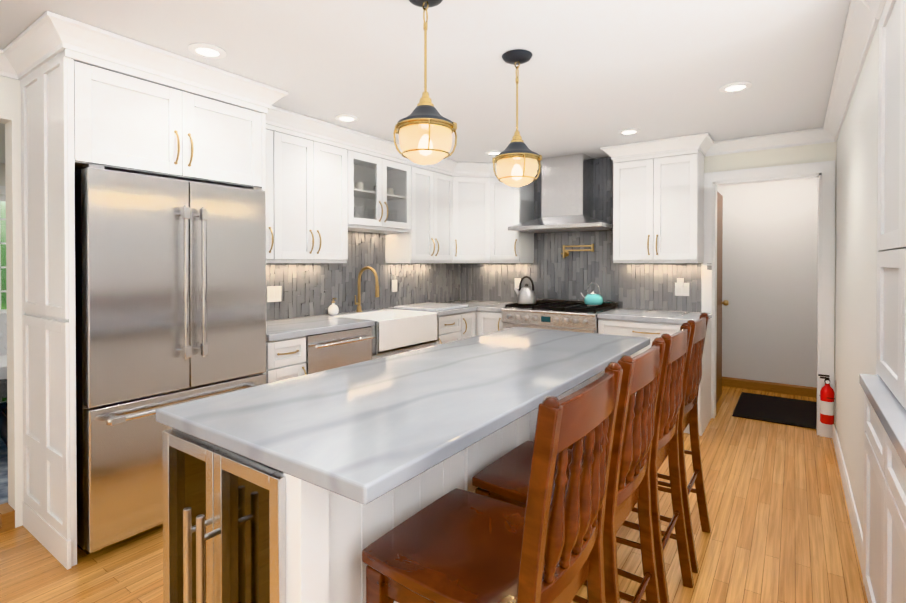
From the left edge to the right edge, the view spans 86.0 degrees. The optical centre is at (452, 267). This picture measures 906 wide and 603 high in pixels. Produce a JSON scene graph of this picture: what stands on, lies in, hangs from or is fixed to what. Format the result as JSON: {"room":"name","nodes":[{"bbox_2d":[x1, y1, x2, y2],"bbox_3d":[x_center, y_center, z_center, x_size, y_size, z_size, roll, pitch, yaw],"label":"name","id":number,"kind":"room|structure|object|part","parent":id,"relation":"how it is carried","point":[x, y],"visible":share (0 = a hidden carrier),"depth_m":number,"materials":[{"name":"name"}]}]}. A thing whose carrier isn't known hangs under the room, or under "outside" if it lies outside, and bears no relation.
{"room":"kitchen","nodes":[
{"label":"kitchen","id":0,"kind":"room"},
{"bbox_2d":[0,163,5,194],"bbox_3d":[-5.329,0.117,4.243,0.120,2.385,5.140,0,1,35],"label":"wall","id":1,"kind":"structure","parent":0,"point":[2,176],"depth_m":5.04,"materials":[{"name":"white paint"}]},
{"bbox_2d":[0,186,6,310],"bbox_3d":[-4.976,-0.124,4.665,0.150,1.440,1.680,0,1,35],"label":"living room window","id":2,"kind":"structure","parent":1,"relation":"in","point":[2,193],"depth_m":5.08,"materials":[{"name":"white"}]},
{"bbox_2d":[0,76,453,527],"bbox_3d":[-1.887,0.128,3.054,0.120,2.385,6.910,0,1,35],"label":"wall","id":3,"kind":"structure","parent":0,"point":[10,103],"depth_m":2.48,"materials":[{"name":"white paint"}]},
{"bbox_2d":[0,503,14,527],"bbox_3d":[-1.745,1.272,3.389,0.060,0.090,2.195,0,1,35],"label":"baseboard","id":4,"kind":"structure","parent":3,"relation":"attached to","point":[7,516],"depth_m":2.46,"materials":[{"name":"brown wood"}]},
{"bbox_2d":[0,50,18,79],"bbox_3d":[-2.972,-0.996,1.320,0.085,0.103,2.840,0,1,35],"label":"crown molding","id":5,"kind":"structure","parent":3,"relation":"attached to","point":[6,69],"depth_m":2.42,"materials":[{"name":"white wood"}]},
{"bbox_2d":[23,23,266,190],"bbox_3d":[-1.666,-0.768,2.715,0.618,0.584,0.930,0,1,35],"label":"upper cabinet","id":6,"kind":"object","parent":3,"relation":"attached to","point":[79,114],"depth_m":2.38,"materials":[{"name":"white wood"}]},
{"bbox_3d":[-1.940,0.184,2.322,0.630,2.285,0.041,0,1,35],"label":"fridge surround panel","id":7,"kind":"part","parent":6,"relation":"part of","materials":[{"name":"white wood"}]},
{"bbox_3d":[0.004,-0.998,3.305,2.674,0.133,4.064,0,1,35],"label":"cabinet crown rail","id":8,"kind":"part","parent":6,"relation":"part of","materials":[{"name":"white wood"}]},
{"bbox_2d":[265,107,286,262],"bbox_3d":[-1.410,-0.559,3.325,0.337,1.013,0.311,0,1,35],"label":"upper cabinet","id":9,"kind":"object","parent":3,"relation":"attached to","point":[276,218],"depth_m":3.31,"materials":[{"name":"white wood"}]},
{"bbox_2d":[283,111,354,262],"bbox_3d":[-1.163,-0.562,3.677,0.337,1.013,0.792,0,1,35],"label":"upper cabinet","id":10,"kind":"object","parent":3,"relation":"attached to","point":[325,187],"depth_m":3.60,"materials":[{"name":"white wood"}]},
{"bbox_3d":[-0.730,-0.632,4.258,0.377,0.617,0.780,0,1,35],"label":"cabinet glass","id":11,"kind":"part","parent":10,"relation":"part of","materials":[{"name":"white"}]},
{"bbox_2d":[266,231,459,320],"bbox_3d":[-0.772,0.034,4.519,0.020,0.716,2.988,0,1,35],"label":"wall tiles","id":12,"kind":"structure","parent":3,"relation":"attached to","point":[310,289],"depth_m":4.39,"materials":[{"name":"grey tile"}]},
{"bbox_2d":[266,286,280,301],"bbox_3d":[-1.357,0.200,3.679,0.024,0.118,0.120,0,1,35],"label":"outlet","id":13,"kind":"object","parent":12,"relation":"attached to","point":[274,292],"depth_m":3.67,"materials":[{"name":"white plastic"}]},
{"bbox_2d":[391,280,396,291],"bbox_3d":[-0.581,0.180,4.784,0.024,0.118,0.075,0,1,35],"label":"outlet","id":14,"kind":"object","parent":12,"relation":"attached to","point":[394,282],"depth_m":4.77,"materials":[{"name":"white plastic"}]},
{"bbox_2d":[379,147,430,262],"bbox_3d":[-0.425,-0.571,4.728,0.337,1.013,0.461,0,1,35],"label":"upper cabinet","id":15,"kind":"object","parent":3,"relation":"attached to","point":[404,184],"depth_m":4.54,"materials":[{"name":"white wood"}]},
{"bbox_2d":[431,155,454,262],"bbox_3d":[-0.219,-0.574,4.989,0.374,1.013,0.442,0,1,35],"label":"upper cabinet","id":16,"kind":"object","parent":3,"relation":"attached to","point":[442,172],"depth_m":4.90,"materials":[{"name":"white wood"}]},
{"bbox_2d":[0,0,850,164],"bbox_3d":[-1.189,-1.099,3.586,9.000,0.060,8.800,0,1,35],"label":"ceiling","id":17,"kind":"structure","parent":0,"point":[594,76],"depth_m":2.46,"materials":[{"name":"white paint"}]},
{"bbox_2d":[188,43,225,58],"bbox_3d":[-1.198,-1.052,2.371,0.167,0.011,0.167,0,1,29],"label":"recessed light","id":18,"kind":"object","parent":17,"relation":"in","point":[207,50],"depth_m":2.36,"materials":[{"name":"white plastic"}]},
{"bbox_2d":[335,114,357,121],"bbox_3d":[-0.759,-1.062,3.468,0.167,0.011,0.167,0,1,29],"label":"recessed light","id":19,"kind":"object","parent":17,"relation":"in","point":[343,117],"depth_m":3.45,"materials":[{"name":"white"}]},
{"bbox_2d":[393,0,456,164],"bbox_3d":[-0.106,-0.727,1.876,0.237,0.651,0.237,0,1,35],"label":"pendant light","id":20,"kind":"object","parent":17,"relation":"hanging from","point":[426,122],"visible":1,"depth_m":1.83,"materials":[{"name":"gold metal"}]},
{"bbox_2d":[485,151,501,154],"bbox_3d":[0.386,-1.072,4.558,0.167,0.011,0.167,0,1,11],"label":"recessed light","id":21,"kind":"object","parent":17,"relation":"in","point":[488,152],"depth_m":4.51,"materials":[{"name":"white"}]},
{"bbox_2d":[492,49,541,186],"bbox_3d":[0.321,-0.732,2.432,0.237,0.651,0.237,0,1,35],"label":"pendant light","id":22,"kind":"object","parent":17,"relation":"hanging from","point":[517,154],"visible":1,"depth_m":2.38,"materials":[{"name":"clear glass"}]},
{"bbox_2d":[618,128,639,134],"bbox_3d":[1.383,-1.065,3.821,0.167,0.011,0.167,0,1,29],"label":"recessed light","id":23,"kind":"object","parent":17,"relation":"in","point":[625,131],"depth_m":3.81,"materials":[{"name":"white"}]},
{"bbox_2d":[719,82,751,92],"bbox_3d":[1.660,-1.057,2.857,0.167,0.011,0.167,0,1,29],"label":"recessed light","id":24,"kind":"object","parent":17,"relation":"in","point":[736,86],"depth_m":2.84,"materials":[{"name":"white"}]},
{"bbox_2d":[0,386,867,602],"bbox_3d":[-1.189,1.346,3.607,9.000,0.060,8.800,0,1,35],"label":"floor","id":25,"kind":"structure","parent":0,"point":[780,525],"depth_m":2.32,"materials":[{"name":"brown wood"}]},
{"bbox_2d":[0,311,6,378],"bbox_3d":[-4.411,0.867,4.399,0.930,0.837,2.100,0,1,35],"label":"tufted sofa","id":26,"kind":"object","parent":25,"relation":"on","point":[3,344],"visible":0.04,"depth_m":4.77,"materials":[{"name":"fabric"}]},
{"bbox_2d":[0,438,7,504],"bbox_3d":[-3.380,1.307,3.313,2.150,0.022,2.400,0,1,35],"label":"living room rug","id":27,"kind":"object","parent":25,"relation":"on","point":[3,473],"depth_m":3.07,"materials":[{"name":"grey fabric"}]},
{"bbox_2d":[0,379,7,446],"bbox_3d":[-3.332,1.082,3.424,0.870,0.410,0.870,0,1,35],"label":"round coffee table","id":28,"kind":"object","parent":27,"relation":"on","point":[3,414],"visible":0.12,"depth_m":3.38,"materials":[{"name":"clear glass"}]},
{"bbox_2d":[75,164,265,554],"bbox_3d":[-1.599,0.427,2.689,0.715,1.786,0.888,0,1,35],"label":"fridge","id":29,"kind":"object","parent":25,"relation":"on","point":[170,287],"visible":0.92,"depth_m":2.36,"materials":[{"name":"silver metal"}]},
{"bbox_2d":[263,335,310,383],"bbox_3d":[-1.294,0.882,3.244,0.635,0.874,0.291,0,1,35],"label":"base cabinet","id":30,"kind":"object","parent":25,"relation":"on","point":[288,357],"depth_m":3.07,"materials":[{"name":"white wood"}]},
{"bbox_2d":[311,323,382,373],"bbox_3d":[-1.038,0.879,3.608,0.635,0.874,0.722,0,1,35],"label":"base cabinet","id":31,"kind":"object","parent":25,"relation":"on","point":[346,346],"depth_m":3.43,"materials":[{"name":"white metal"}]},
{"bbox_2d":[266,315,374,338],"bbox_3d":[-1.115,0.424,3.489,0.642,0.046,0.904,0,1,35],"label":"countertop","id":32,"kind":"structure","parent":31,"relation":"on","point":[275,329],"depth_m":3.43,"materials":[{"name":"white stone"}]},
{"bbox_2d":[328,298,338,314],"bbox_3d":[-1.004,0.325,4.080,0.092,0.142,0.092,0,1,35],"label":"soap dispenser","id":33,"kind":"object","parent":32,"relation":"on","point":[333,309],"depth_m":4.05,"materials":[{"name":"white ceramic"}]},
{"bbox_2d":[355,266,378,311],"bbox_3d":[-0.757,0.192,4.245,0.266,0.406,0.088,0,1,35],"label":"faucet","id":34,"kind":"object","parent":32,"relation":"on","point":[358,303],"depth_m":4.28,"materials":[{"name":"brown metal"}]},
{"bbox_2d":[305,326,375,373],"bbox_3d":[-1.013,0.879,3.590,0.696,0.873,0.594,0,1,35],"label":"dishwasher","id":35,"kind":"object","parent":31,"relation":"in","point":[328,349],"depth_m":3.39,"materials":[{"name":"silver metal"}]},
{"bbox_2d":[375,335,438,354],"bbox_3d":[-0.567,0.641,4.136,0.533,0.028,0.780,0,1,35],"label":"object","id":36,"kind":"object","parent":31,"relation":"on","point":[390,342],"depth_m":3.89,"materials":[{"name":"white ceramic"}]},
{"bbox_2d":[156,371,604,602],"bbox_3d":[0.026,0.892,2.151,0.628,0.874,2.312,0,1,35],"label":"kitchen island","id":37,"kind":"object","parent":25,"relation":"on","point":[308,488],"depth_m":1.25,"materials":[{"name":"white"}]},
{"bbox_2d":[162,428,285,602],"bbox_3d":[-0.464,0.905,1.498,0.561,0.858,0.680,0,1,35],"label":"wine fridge","id":38,"kind":"object","parent":37,"relation":"in","point":[224,511],"depth_m":1.25,"materials":[{"name":"silver metal"}]},
{"bbox_2d":[156,327,649,506],"bbox_3d":[0.130,0.433,2.131,0.876,0.040,2.290,0,1,35],"label":"island countertop","id":39,"kind":"structure","parent":37,"relation":"on","point":[358,433],"depth_m":1.48,"materials":[{"name":"white stone"}]},
{"bbox_2d":[371,339,446,359],"bbox_3d":[-0.603,0.991,4.202,0.665,0.640,0.871,0,1,35],"label":"base cabinet","id":40,"kind":"object","parent":25,"relation":"on","point":[441,341],"depth_m":4.05,"materials":[{"name":"white wood"}]},
{"bbox_2d":[379,311,458,341],"bbox_3d":[-0.289,0.870,4.682,0.627,0.874,0.522,0,1,35],"label":"base cabinet","id":41,"kind":"object","parent":25,"relation":"on","point":[394,322],"depth_m":4.20,"materials":[{"name":"white"}]},
{"bbox_2d":[383,300,486,314],"bbox_3d":[-0.032,0.408,5.031,0.642,0.040,1.301,0,1,35],"label":"countertop","id":42,"kind":"structure","parent":41,"relation":"on","point":[451,307],"depth_m":4.61,"materials":[{"name":"white stone"}]},
{"bbox_2d":[459,311,478,339],"bbox_3d":[-0.080,0.868,4.914,0.703,0.874,0.341,0,1,35],"label":"base cabinet","id":43,"kind":"object","parent":25,"relation":"on","point":[468,320],"depth_m":4.78,"materials":[{"name":"white wood"}]},
{"bbox_2d":[475,303,511,310],"bbox_3d":[0.540,0.408,5.032,0.293,0.040,0.642,0,1,35],"label":"countertop","id":44,"kind":"structure","parent":43,"relation":"on","point":[490,306],"depth_m":4.84,"materials":[{"name":"white stone"}]},
{"bbox_2d":[479,311,502,334],"bbox_3d":[0.510,0.867,5.023,0.328,0.874,0.698,0,1,35],"label":"base cabinet","id":45,"kind":"object","parent":25,"relation":"on","point":[489,321],"depth_m":4.79,"materials":[{"name":"white wood"}]},
{"bbox_2d":[362,362,622,602],"bbox_3d":[0.102,0.788,1.200,0.533,1.102,0.430,0,1,35],"label":"bar stool","id":46,"kind":"object","parent":25,"relation":"on","point":[456,545],"visible":1,"depth_m":1.09,"materials":[{"name":"brown wood"}]},
{"bbox_2d":[500,276,618,333],"bbox_3d":[1.009,0.694,4.644,0.914,1.224,0.742,0,1,35],"label":"range","id":47,"kind":"object","parent":25,"relation":"on","point":[528,309],"visible":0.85,"depth_m":4.51,"materials":[{"name":"silver metal"}]},
{"bbox_2d":[514,276,535,304],"bbox_3d":[0.701,0.218,4.757,0.229,0.275,0.190,0,1,35],"label":"kettle","id":48,"kind":"object","parent":47,"relation":"on","point":[526,296],"depth_m":4.69,"materials":[{"name":"white metal"}]},
{"bbox_2d":[580,282,602,305],"bbox_3d":[1.323,0.250,4.645,0.219,0.214,0.176,0,1,35],"label":"kettle","id":49,"kind":"object","parent":47,"relation":"on","point":[593,298],"depth_m":4.58,"materials":[{"name":"teal metal"}]},
{"bbox_2d":[472,337,665,602],"bbox_3d":[0.386,0.784,1.605,0.533,1.102,0.430,0,1,35],"label":"bar stool","id":50,"kind":"object","parent":25,"relation":"on","point":[505,477],"visible":0.6,"depth_m":1.46,"materials":[{"name":"brown wood"}]},
{"bbox_2d":[568,323,693,602],"bbox_3d":[0.671,0.781,2.010,0.533,1.102,0.430,0,1,35],"label":"bar stool","id":51,"kind":"object","parent":25,"relation":"on","point":[665,443],"visible":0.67,"depth_m":1.81,"materials":[{"name":"brown wood"}]},
{"bbox_2d":[598,315,711,435],"bbox_3d":[1.745,0.874,4.200,0.793,0.874,0.627,0,1,35],"label":"base cabinet","id":52,"kind":"object","parent":25,"relation":"on","point":[623,327],"depth_m":3.97,"materials":[{"name":"white wood"}]},
{"bbox_2d":[597,308,710,322],"bbox_3d":[1.742,0.415,4.189,0.795,0.040,0.642,0,1,35],"label":"countertop","id":53,"kind":"structure","parent":52,"relation":"on","point":[636,315],"depth_m":4.04,"materials":[{"name":"white stone"}]},
{"bbox_2d":[632,312,710,572],"bbox_3d":[0.961,0.777,2.424,0.533,1.102,0.430,0,1,35],"label":"bar stool","id":54,"kind":"object","parent":25,"relation":"on","point":[688,413],"visible":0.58,"depth_m":2.22,"materials":[{"name":"brown wood"}]},
{"bbox_2d":[732,392,816,428],"bbox_3d":[2.988,1.299,4.475,0.640,0.015,0.940,0,1,35],"label":"door mat","id":55,"kind":"object","parent":25,"relation":"on","point":[785,411],"visible":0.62,"depth_m":4.39,"materials":[{"name":"rubber"}]},
{"bbox_2d":[862,388,874,602],"bbox_3d":[1.695,0.898,1.481,0.629,0.874,0.591,0,1,35],"label":"base cabinet","id":56,"kind":"object","parent":25,"relation":"on","point":[869,417],"depth_m":1.81,"materials":[{"name":"white wood"}]},
{"bbox_2d":[859,0,878,395],"bbox_3d":[1.696,-0.264,1.472,0.629,1.363,0.589,0,1,35],"label":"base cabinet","id":57,"kind":"object","parent":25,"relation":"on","point":[873,4],"depth_m":1.83,"materials":[{"name":"white wood"}]},
{"bbox_2d":[875,420,902,602],"bbox_3d":[1.417,0.901,1.084,0.629,0.874,0.622,0,1,35],"label":"base cabinet","id":58,"kind":"object","parent":25,"relation":"on","point":[884,528],"depth_m":1.42,"materials":[{"name":"white wood"}]},
{"bbox_2d":[859,376,905,471],"bbox_3d":[0.845,0.449,0.279,0.644,0.040,3.530,0,1,35],"label":"countertop","id":59,"kind":"structure","parent":58,"relation":"on","point":[888,431],"depth_m":1.39,"materials":[{"name":"white stone"}]},
{"bbox_2d":[875,0,905,443],"bbox_3d":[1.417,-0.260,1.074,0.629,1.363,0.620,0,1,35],"label":"upper cabinet","id":60,"kind":"object","parent":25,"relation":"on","point":[890,377],"depth_m":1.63,"materials":[{"name":"white wood"}]},
{"bbox_2d":[903,472,905,602],"bbox_3d":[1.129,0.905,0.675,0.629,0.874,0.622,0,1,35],"label":"base cabinet","id":61,"kind":"object","parent":25,"relation":"on","point":[904,473],"depth_m":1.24,"materials":[{"name":"white wood"}]},
{"bbox_2d":[903,404,905,447],"bbox_3d":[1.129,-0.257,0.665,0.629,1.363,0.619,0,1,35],"label":"base cabinet","id":62,"kind":"object","parent":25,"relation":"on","point":[904,405],"depth_m":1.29,"materials":[{"name":"white wood"}]},
{"bbox_3d":[0.602,-0.988,0.436,0.090,0.103,3.530,0,1,35],"label":"crown rail","id":63,"kind":"part","parent":62,"relation":"part of","materials":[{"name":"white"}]},
{"bbox_2d":[472,142,836,379],"bbox_3d":[1.995,0.115,4.477,4.600,2.385,0.120,0,1,35],"label":"wall","id":64,"kind":"structure","parent":0,"point":[820,152],"depth_m":3.94,"materials":[{"name":"white paint"}]},
{"bbox_2d":[455,161,494,262],"bbox_3d":[0.161,-0.576,5.274,0.668,1.013,0.668,0,1,35],"label":"upper cabinet","id":65,"kind":"object","parent":64,"relation":"attached to","point":[474,181],"depth_m":5.09,"materials":[{"name":"white wood"}]},
{"bbox_2d":[495,163,534,262],"bbox_3d":[0.596,-0.575,5.148,0.398,1.013,0.374,0,1,35],"label":"upper cabinet","id":66,"kind":"object","parent":64,"relation":"attached to","point":[514,206],"depth_m":5.01,"materials":[{"name":"white wood"}]},
{"bbox_2d":[539,153,594,222],"bbox_3d":[1.134,-0.787,4.809,0.420,0.584,0.307,0,1,35],"label":"hood chimney","id":67,"kind":"object","parent":64,"relation":"attached to","point":[567,189],"depth_m":4.67,"materials":[{"name":"white metal"}]},
{"bbox_2d":[508,153,612,232],"bbox_3d":[1.071,-0.719,4.720,0.930,0.716,0.527,0,1,35],"label":"range hood","id":68,"kind":"object","parent":67,"relation":"attached to","point":[567,189],"depth_m":4.69,"materials":[{"name":"silver metal"}]},
{"bbox_2d":[460,157,711,311],"bbox_3d":[1.165,-0.345,4.969,2.642,1.466,0.020,0,1,35],"label":"wall tiles","id":69,"kind":"structure","parent":64,"relation":"attached to","point":[551,272],"depth_m":4.82,"materials":[{"name":"grey tile"}]},
{"bbox_2d":[515,278,520,288],"bbox_3d":[0.708,0.175,5.289,0.075,0.118,0.024,0,1,35],"label":"outlet","id":70,"kind":"object","parent":69,"relation":"attached to","point":[517,280],"depth_m":5.28,"materials":[{"name":"white plastic"}]},
{"bbox_2d":[675,278,688,295],"bbox_3d":[2.040,0.174,4.332,0.118,0.159,0.061,0,1,35],"label":"outlet","id":71,"kind":"object","parent":69,"relation":"attached to","point":[681,288],"depth_m":4.32,"materials":[{"name":"white plastic"}]},
{"bbox_2d":[611,135,706,262],"bbox_3d":[1.817,-0.568,4.313,0.690,1.013,0.337,0,1,35],"label":"upper cabinet","id":72,"kind":"object","parent":64,"relation":"attached to","point":[658,202],"depth_m":4.15,"materials":[{"name":"white wood"}]},
{"bbox_2d":[716,191,728,403],"bbox_3d":[2.539,0.286,4.641,0.105,2.020,0.750,0,1,35],"label":"door leaf","id":73,"kind":"structure","parent":64,"relation":"in","point":[720,302],"depth_m":4.77,"materials":[{"name":"brown wood"}]},
{"bbox_2d":[706,128,819,155],"bbox_3d":[2.506,-1.019,3.984,0.790,0.103,0.085,0,1,35],"label":"crown molding","id":74,"kind":"structure","parent":64,"relation":"attached to","point":[809,136],"depth_m":3.95,"materials":[{"name":"white wood"}]},
{"bbox_2d":[701,160,834,437],"bbox_3d":[2.591,0.244,4.049,0.918,2.135,0.138,0,1,35],"label":"door frame","id":75,"kind":"structure","parent":64,"relation":"attached to","point":[823,172],"depth_m":3.81,"materials":[{"name":"white wood"}]},
{"bbox_2d":[717,178,817,387],"bbox_3d":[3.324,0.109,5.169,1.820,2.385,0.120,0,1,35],"label":"door","id":76,"kind":"structure","parent":0,"point":[769,273],"depth_m":5.07,"materials":[{"name":"white wood"}]},
{"bbox_2d":[722,376,816,397],"bbox_3d":[3.285,1.252,5.123,1.580,0.100,0.016,0,1,35],"label":"baseboard","id":77,"kind":"structure","parent":76,"relation":"attached to","point":[790,389],"depth_m":5.09,"materials":[{"name":"brown wood"}]},
{"bbox_2d":[835,21,878,531],"bbox_3d":[2.577,0.132,2.608,0.700,2.385,2.269,0,1,35],"label":"wall block","id":78,"kind":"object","parent":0,"point":[856,244],"visible":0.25,"depth_m":2.47,"materials":[{"name":"white paint"}]},
{"bbox_2d":[818,374,835,424],"bbox_3d":[2.824,0.994,3.671,0.106,0.362,0.096,0,1,35],"label":"fire extinguisher","id":79,"kind":"object","parent":78,"relation":"attached to","point":[827,395],"visible":1,"depth_m":3.64,"materials":[{"name":"red paint"}]},
{"bbox_2d":[820,0,878,142],"bbox_3d":[2.232,-1.009,2.789,0.085,0.103,2.355,0,1,35],"label":"crown molding","id":80,"kind":"structure","parent":78,"relation":"attached to","point":[860,27],"depth_m":2.39,"materials":[{"name":"white wood"}]},
{"bbox_2d":[832,422,866,594],"bbox_3d":[2.280,1.263,2.817,0.014,0.120,2.281,0,1,35],"label":"baseboard","id":81,"kind":"structure","parent":78,"relation":"attached to","point":[855,521],"depth_m":2.53,"materials":[{"name":"white wood"}]},
{"label":"outside","id":82,"kind":"structure","parent":0,"visible":0},
{"bbox_2d":[0,201,6,309],"bbox_3d":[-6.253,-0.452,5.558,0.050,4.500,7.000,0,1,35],"label":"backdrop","id":83,"kind":"structure","parent":82,"point":[3,260],"depth_m":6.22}
]}

